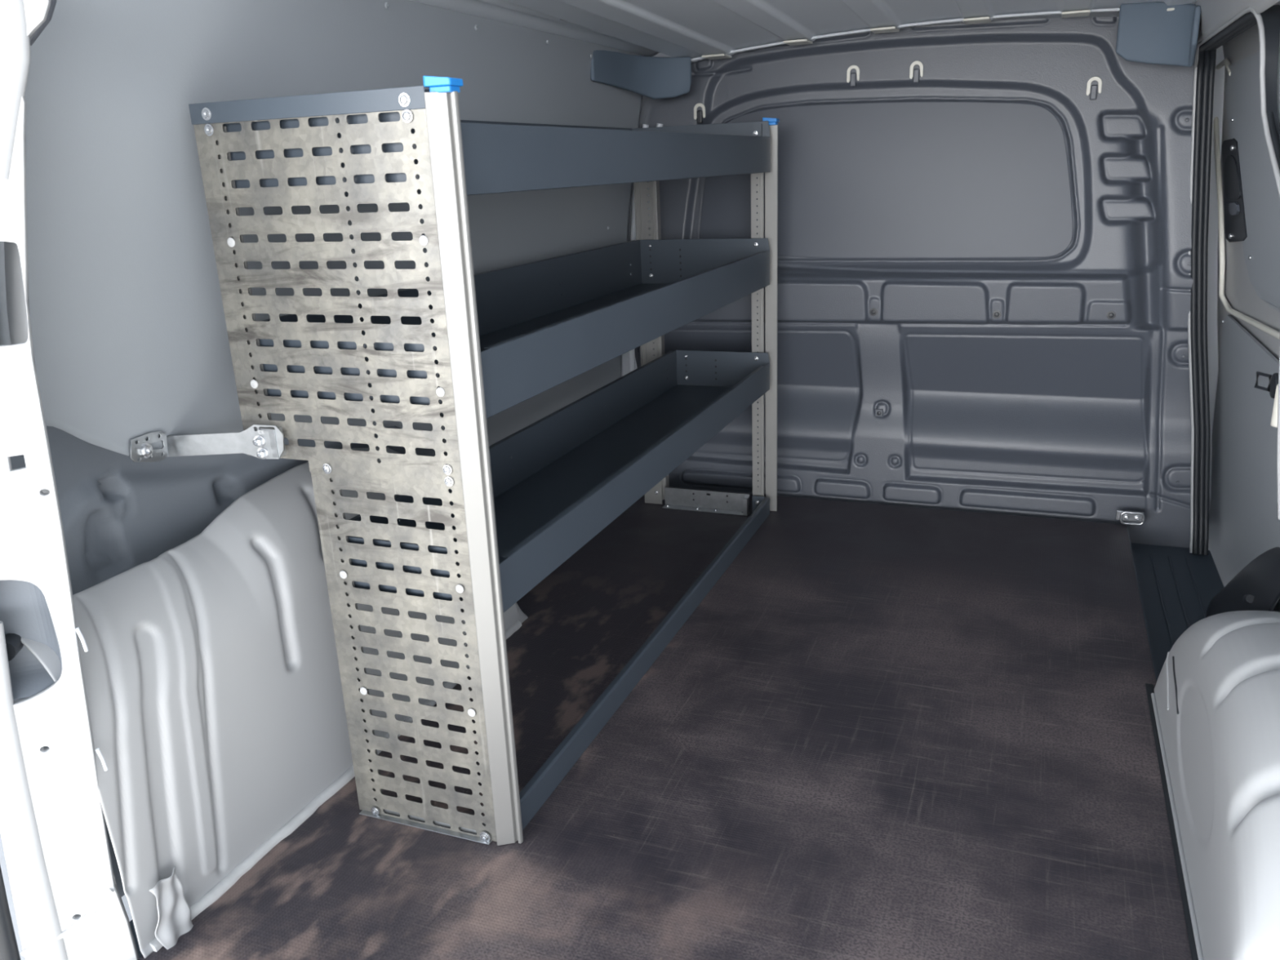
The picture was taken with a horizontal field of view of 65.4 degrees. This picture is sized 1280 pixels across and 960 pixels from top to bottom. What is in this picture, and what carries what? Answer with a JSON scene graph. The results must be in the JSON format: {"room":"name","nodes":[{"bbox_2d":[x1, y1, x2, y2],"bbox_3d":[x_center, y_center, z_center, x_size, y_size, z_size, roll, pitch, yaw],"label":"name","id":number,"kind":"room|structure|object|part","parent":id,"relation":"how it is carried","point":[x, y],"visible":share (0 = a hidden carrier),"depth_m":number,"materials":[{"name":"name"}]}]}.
{"room":"vehicle interior","nodes":[
{"label":"vehicle interior","id":0,"kind":"room"},
{"bbox_2d":[0,0,139,959],"bbox_3d":[-0.743,0.063,1.134,0.373,1.263,0.115,-8,18,-18],"label":"pillar","id":1,"kind":"structure","parent":0,"point":[54,835],"depth_m":1.16,"materials":[{"name":"white metal"}]},
{"bbox_2d":[0,580,62,699],"bbox_3d":[-0.783,0.140,1.121,0.220,0.240,0.041,-8,18,-17],"label":"hole","id":2,"kind":"object","parent":1,"relation":"attached to","point":[30,610],"depth_m":1.17,"materials":[{"name":"grey metal"}]},
{"bbox_3d":[-0.602,-0.471,0.999,0.046,0.066,0.012,-8,18,-17],"label":"trim","id":3,"kind":"part","parent":1,"relation":"part of","materials":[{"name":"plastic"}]},
{"bbox_2d":[0,0,643,458],"bbox_3d":[-0.379,-0.411,1.964,0.135,0.951,1.970,5,19,21],"label":"wall","id":4,"kind":"structure","parent":0,"point":[130,333],"depth_m":1.36,"materials":[{"name":"grey metal"}]},
{"bbox_2d":[9,426,447,915],"bbox_3d":[-0.445,-0.031,2.123,0.067,0.800,2.001,5,19,22],"label":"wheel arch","id":5,"kind":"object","parent":4,"relation":"attached to","point":[119,513],"depth_m":1.43,"materials":[{"name":"grey metal"}]},
{"bbox_2d":[409,0,659,56],"bbox_3d":[-0.291,-0.877,1.785,0.112,0.062,1.990,5,19,21],"label":"trim","id":6,"kind":"structure","parent":4,"relation":"attached to","point":[502,11],"depth_m":2.01,"materials":[{"name":"grey paint"}]},
{"bbox_2d":[590,49,691,99],"bbox_3d":[-0.014,-1.027,2.527,0.072,0.107,0.374,13,23,41],"label":"cover","id":7,"kind":"object","parent":4,"relation":"attached to","point":[653,77],"visible":0.97,"depth_m":2.58,"materials":[{"name":"grey plastic"}]},
{"bbox_2d":[137,487,1191,959],"bbox_3d":[0.275,0.378,1.917,1.317,0.012,2.085,5,19,21],"label":"floor","id":8,"kind":"structure","parent":0,"point":[882,731],"depth_m":1.58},
{"bbox_2d":[21,447,528,958],"bbox_3d":[-0.497,0.223,1.681,0.134,0.508,1.051,4,19,20],"label":"panel","id":9,"kind":"object","parent":8,"relation":"on","point":[211,673],"visible":0.54,"depth_m":1.39,"materials":[{"name":"white paint"}]},
{"bbox_2d":[129,75,779,845],"bbox_3d":[-0.164,-0.190,2.012,0.494,1.050,1.664,5,19,21],"label":"shelving rack","id":10,"kind":"object","parent":8,"relation":"on","point":[466,533],"visible":1,"depth_m":1.40,"materials":[{"name":"metal"}]},
{"bbox_3d":[-0.403,-0.226,1.292,0.355,0.462,0.002,5,19,21],"label":"perforated panel","id":11,"kind":"part","parent":10,"relation":"part of","materials":[{"name":"silver metal"}]},
{"bbox_3d":[-0.333,0.252,1.424,0.248,0.569,0.002,5,19,21],"label":"perforated panel","id":12,"kind":"part","parent":10,"relation":"part of","materials":[{"name":"silver metal"}]},
{"bbox_3d":[-0.125,-0.631,1.904,0.384,0.122,1.494,5,19,21],"label":"shelf","id":13,"kind":"part","parent":10,"relation":"part of","materials":[{"name":"grey metal"}]},
{"bbox_3d":[-0.109,-0.361,1.983,0.370,0.118,1.488,5,19,21],"label":"shelf","id":14,"kind":"part","parent":10,"relation":"part of","materials":[{"name":"grey metal"}]},
{"bbox_3d":[-0.054,-0.084,2.052,0.276,0.098,1.488,5,19,21],"label":"shelf","id":15,"kind":"part","parent":10,"relation":"part of","materials":[{"name":"grey metal"}]},
{"bbox_3d":[0.083,0.289,2.120,0.013,0.049,1.486,5,19,21],"label":"kick rail","id":16,"kind":"part","parent":10,"relation":"part of","materials":[{"name":"grey metal"}]},
{"bbox_3d":[0.024,-0.425,2.763,0.050,1.008,0.002,5,19,21],"label":"hole rail","id":17,"kind":"part","parent":10,"relation":"part of","materials":[{"name":"metal"}]},
{"bbox_3d":[0.313,-0.402,2.650,0.032,1.008,0.002,5,19,21],"label":"hole rail","id":18,"kind":"part","parent":10,"relation":"part of","materials":[{"name":"metal"}]},
{"bbox_3d":[0.337,0.070,2.779,0.048,0.051,0.004,5,19,21],"label":"rail","id":19,"kind":"part","parent":10,"relation":"part of","materials":[{"name":"grey metal"}]},
{"bbox_2d":[1145,610,1279,959],"bbox_3d":[0.794,0.416,1.212,0.206,0.307,1.200,5,19,21],"label":"wheel arch","id":20,"kind":"object","parent":8,"relation":"on","point":[1214,702],"visible":1,"depth_m":1.26,"materials":[{"name":"white paint"}]},
{"bbox_2d":[504,0,1196,61],"bbox_3d":[0.295,-0.819,1.509,1.230,0.111,2.140,5,19,21],"label":"ceiling","id":21,"kind":"structure","parent":0,"point":[697,29],"depth_m":2.24,"materials":[{"name":"grey paint"}]},
{"bbox_2d":[1115,1,1200,66],"bbox_3d":[1.157,-0.983,2.194,0.068,0.146,0.199,-11,19,-25],"label":"cover","id":22,"kind":"object","parent":21,"relation":"attached to","point":[1148,33],"visible":0.94,"depth_m":2.22,"materials":[{"name":"grey plastic"}]},
{"bbox_2d":[627,16,1195,548],"bbox_3d":[0.690,-0.515,2.686,1.558,1.326,0.125,5,19,21],"label":"wall","id":23,"kind":"structure","parent":0,"point":[984,282],"depth_m":2.62,"materials":[{"name":"grey paint"}]},
{"bbox_2d":[621,123,662,376],"bbox_3d":[0.000,-0.587,2.881,0.170,0.832,0.018,5,19,21],"label":"trim","id":24,"kind":"structure","parent":23,"relation":"attached to","point":[632,353],"depth_m":2.84,"materials":[{"name":"grey paint"}]},
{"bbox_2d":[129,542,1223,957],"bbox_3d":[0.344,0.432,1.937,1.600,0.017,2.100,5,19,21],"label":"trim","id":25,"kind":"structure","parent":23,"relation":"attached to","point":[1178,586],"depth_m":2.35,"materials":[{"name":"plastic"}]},
{"bbox_2d":[1206,546,1279,617],"bbox_3d":[1.197,0.235,1.943,0.078,0.312,0.471,5,19,21],"label":"wheel arch","id":26,"kind":"object","parent":25,"relation":"on","point":[1256,587],"visible":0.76,"depth_m":1.86,"materials":[{"name":"black plastic"}]},
{"bbox_3d":[0.164,-0.997,2.734,0.015,0.034,0.011,5,19,21],"label":"hook stem","id":27,"kind":"part","parent":23,"relation":"part of","materials":[{"name":"black plastic"}]},
{"bbox_3d":[0.553,-1.039,2.586,0.015,0.034,0.011,5,19,21],"label":"hook stem","id":28,"kind":"part","parent":23,"relation":"part of","materials":[{"name":"plastic"}]},
{"bbox_3d":[0.625,-0.791,2.637,0.985,0.400,0.028,5,19,21],"label":"insert panel","id":29,"kind":"part","parent":23,"relation":"part of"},
{"bbox_3d":[0.702,-1.026,2.529,0.015,0.034,0.011,5,19,21],"label":"hook stem","id":30,"kind":"part","parent":23,"relation":"part of","materials":[{"name":"plastic"}]},
{"bbox_3d":[1.091,-0.932,2.394,0.015,0.034,0.011,5,19,21],"label":"hook stem","id":31,"kind":"part","parent":23,"relation":"part of","materials":[{"name":"plastic"}]},
{"bbox_2d":[1115,510,1145,525],"bbox_3d":[1.270,0.098,2.579,0.068,0.037,0.016,5,19,21],"label":"ring","id":32,"kind":"object","parent":23,"relation":"attached to","point":[1121,515],"visible":1,"depth_m":2.58,"materials":[{"name":"metal"}]},
{"bbox_3d":[1.269,0.093,2.583,0.064,0.026,0.007,5,19,21],"label":"plate","id":33,"kind":"part","parent":32,"relation":"part of","materials":[{"name":"metal"}]},
{"bbox_2d":[1126,524,1157,680],"bbox_3d":[1.107,0.276,2.217,0.006,0.061,0.885,5,19,21],"label":"trim","id":34,"kind":"structure","parent":23,"relation":"attached to","point":[1126,525],"depth_m":2.12,"materials":[{"name":"plastic"}]},
{"bbox_2d":[1276,40,1279,122],"bbox_3d":[0.768,-0.195,1.032,0.113,0.911,1.220,5,19,21],"label":"wall","id":35,"kind":"structure","parent":0,"point":[1278,67],"depth_m":1.50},
{"bbox_2d":[0,11,1224,959],"bbox_3d":[0.357,-0.166,1.847,1.920,1.660,2.400,5,19,21],"label":"trim","id":36,"kind":"structure","parent":35,"relation":"attached to","point":[1219,80],"depth_m":2.57,"materials":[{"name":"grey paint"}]},
{"bbox_2d":[1187,6,1279,553],"bbox_3d":[1.142,-0.244,1.939,0.133,1.212,1.113,5,19,21],"label":"trim","id":37,"kind":"structure","parent":35,"relation":"attached to","point":[1258,16],"depth_m":1.55,"materials":[{"name":"white paint"}]},
{"bbox_2d":[1190,4,1279,555],"bbox_3d":[1.161,-0.241,1.933,0.161,1.211,1.109,5,19,21],"label":"seal","id":38,"kind":"object","parent":35,"relation":"attached to","point":[1271,16],"visible":0.98,"depth_m":2.35,"materials":[{"name":"black rubber"}]},
{"bbox_2d":[1194,0,1279,66],"bbox_3d":[0.854,-0.741,1.325,0.063,0.251,2.120,5,19,21],"label":"trim","id":39,"kind":"structure","parent":35,"relation":"attached to","point":[1214,13],"depth_m":1.89,"materials":[{"name":"white paint"}]},
{"bbox_2d":[1208,1,1279,612],"bbox_3d":[1.270,-0.235,2.047,0.150,1.440,1.464,5,19,21],"label":"door","id":40,"kind":"structure","parent":35,"relation":"in","point":[1244,524],"depth_m":2.16,"materials":[{"name":"white paint"}]},
{"bbox_2d":[1224,155,1241,199],"bbox_3d":[1.320,-0.673,2.218,0.012,0.095,0.226,5,19,21],"label":"latch","id":41,"kind":"object","parent":40,"relation":"on","point":[1233,165],"depth_m":2.20,"materials":[{"name":"black plastic"}]},
{"bbox_3d":[1.328,-0.645,2.225,0.024,0.226,0.385,5,19,21],"label":"handle plate","id":42,"kind":"part","parent":40,"relation":"part of","materials":[{"name":"black plastic"}]},
{"bbox_3d":[1.317,0.052,2.162,0.076,0.725,1.394,5,19,21],"label":"panel","id":43,"kind":"part","parent":40,"relation":"part of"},
{"bbox_3d":[1.189,-0.573,1.882,0.045,0.466,1.171,5,19,21],"label":"trim panel","id":44,"kind":"part","parent":40,"relation":"part of","materials":[{"name":"grey plastic"}]},
{"bbox_3d":[1.135,0.073,1.734,0.062,0.450,0.631,5,19,21],"label":"panel","id":45,"kind":"part","parent":40,"relation":"part of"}
]}

